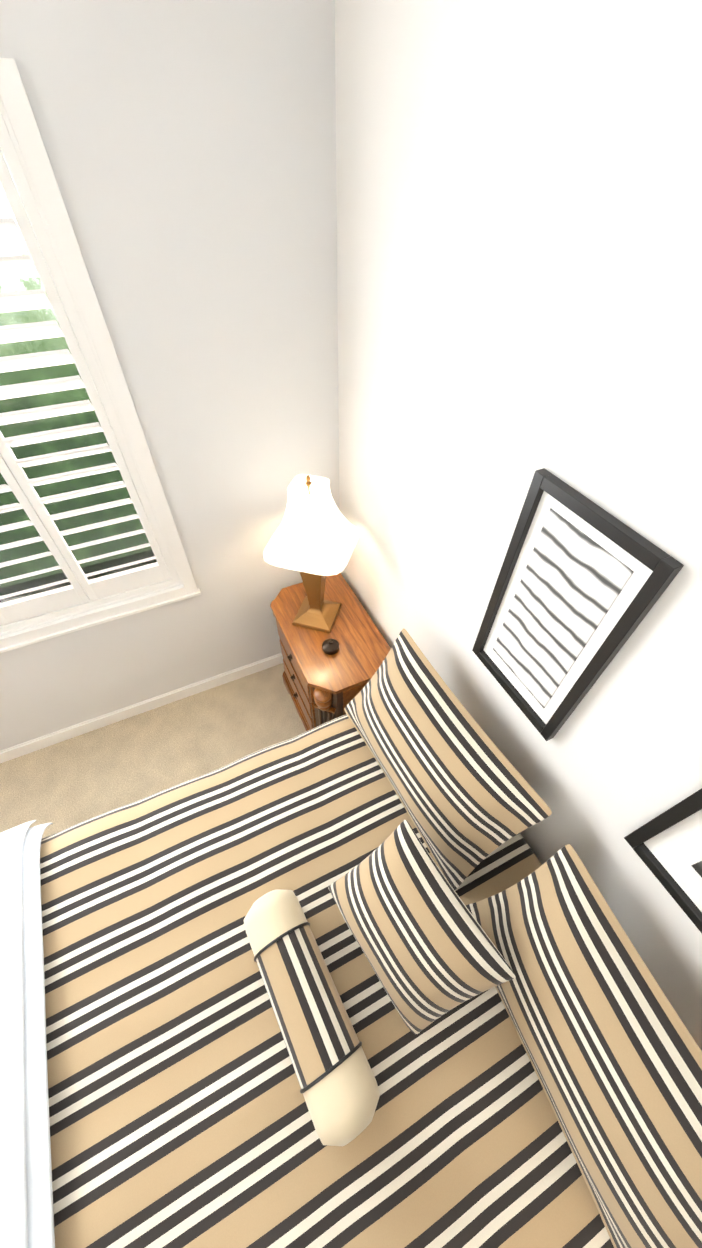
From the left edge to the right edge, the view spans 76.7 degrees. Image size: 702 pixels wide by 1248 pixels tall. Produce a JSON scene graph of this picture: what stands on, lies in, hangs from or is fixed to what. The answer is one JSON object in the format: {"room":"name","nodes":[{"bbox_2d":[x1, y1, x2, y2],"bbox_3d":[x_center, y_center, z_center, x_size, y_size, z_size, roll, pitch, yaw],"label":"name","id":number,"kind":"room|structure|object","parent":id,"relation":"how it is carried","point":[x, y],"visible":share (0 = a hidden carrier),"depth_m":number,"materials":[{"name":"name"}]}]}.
{"room":"bedroom","nodes":[
{"label":"bedroom","id":0,"kind":"room"},
{"bbox_2d":[0,663,305,837],"bbox_3d":[-0.752,2.153,1.358,4.100,0.100,4.860,-19,52,-17],"label":"floor","id":1,"kind":"structure","parent":0,"point":[63,785],"depth_m":2.53,"materials":[{"name":"carpet"}]},
{"bbox_2d":[270,573,390,730],"bbox_3d":[-0.121,0.256,2.489,0.451,0.720,0.732,-19,52,-17],"label":"nightstand","id":2,"kind":"object","parent":1,"relation":"on","point":[321,686],"visible":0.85,"depth_m":2.18,"materials":[{"name":"brown wood"}]},
{"bbox_2d":[263,474,358,632],"bbox_3d":[-0.168,-0.305,1.978,0.364,0.787,0.364,12,50,10],"label":"lamp","id":3,"kind":"object","parent":2,"relation":"on","point":[314,539],"visible":1,"depth_m":1.80,"materials":[{"name":"white fabric"}]},
{"bbox_2d":[322,639,338,654],"bbox_3d":[-0.097,0.096,2.104,0.080,0.070,0.080,-19,52,-17],"label":"trinket box","id":4,"kind":"object","parent":2,"relation":"on","point":[330,646],"visible":0.98,"depth_m":2.09,"materials":[{"name":"brown wood"}]},
{"bbox_2d":[0,629,701,1247],"bbox_3d":[-0.408,1.258,1.301,2.291,1.153,1.822,-19,52,-17],"label":"bed","id":5,"kind":"object","parent":1,"relation":"on","point":[368,969],"visible":1,"depth_m":1.13,"materials":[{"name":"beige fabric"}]},
{"bbox_2d":[0,819,95,1247],"bbox_3d":[-1.020,1.324,0.992,0.735,0.194,1.685,-19,52,-17],"label":"blanket","id":6,"kind":"object","parent":5,"relation":"on","point":[41,1200],"depth_m":1.14,"materials":[{"name":"white fabric"}]},
{"bbox_2d":[328,819,516,1036],"bbox_3d":[0.162,0.833,1.225,0.160,0.404,0.444,5,40,-55],"label":"pillow","id":7,"kind":"object","parent":5,"relation":"on","point":[421,952],"depth_m":1.16,"materials":[{"name":"fabric"}]},
{"bbox_2d":[0,0,338,750],"bbox_3d":[-1.738,-0.369,1.463,3.650,3.050,0.150,-19,52,-17],"label":"wall","id":8,"kind":"structure","parent":0,"point":[190,148],"depth_m":1.41,"materials":[{"name":"white paint"}]},
{"bbox_2d":[0,58,200,652],"bbox_3d":[-1.557,-0.496,1.418,1.710,1.672,0.184,-19,52,-17],"label":"window shutters","id":9,"kind":"object","parent":8,"relation":"attached to","point":[30,187],"visible":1,"depth_m":1.55,"materials":[{"name":"white painted wood"}]},
{"bbox_2d":[0,653,282,763],"bbox_3d":[-1.652,0.638,2.545,3.500,0.097,0.014,-19,52,-17],"label":"baseboard","id":10,"kind":"structure","parent":8,"relation":"attached to","point":[44,741],"depth_m":2.65,"materials":[{"name":"white wood"}]},
{"bbox_2d":[335,0,701,1050],"bbox_3d":[0.919,0.544,0.701,0.150,3.050,4.560,-19,52,-17],"label":"wall","id":11,"kind":"structure","parent":0,"point":[519,240],"depth_m":0.96,"materials":[{"name":"white paint"}]},
{"bbox_2d":[472,468,683,740],"bbox_3d":[0.493,-0.008,1.126,0.026,0.650,0.360,-19,52,-17],"label":"picture frame","id":12,"kind":"object","parent":11,"relation":"attached to","point":[583,582],"visible":1,"depth_m":1.04,"materials":[{"name":"black"}]},
{"bbox_2d":[624,788,701,932],"bbox_3d":[0.763,0.423,0.746,0.026,0.670,0.350,-19,52,-17],"label":"picture frame","id":13,"kind":"object","parent":11,"relation":"attached to","point":[666,846],"visible":1,"depth_m":0.98,"materials":[{"name":"black wood"}]},
{"label":"outside","id":14,"kind":"structure","parent":0,"visible":0},
{"bbox_2d":[0,152,151,587],"bbox_3d":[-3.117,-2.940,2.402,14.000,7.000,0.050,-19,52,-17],"label":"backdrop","id":15,"kind":"structure","parent":14,"point":[22,285],"depth_m":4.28,"materials":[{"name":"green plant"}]}
]}

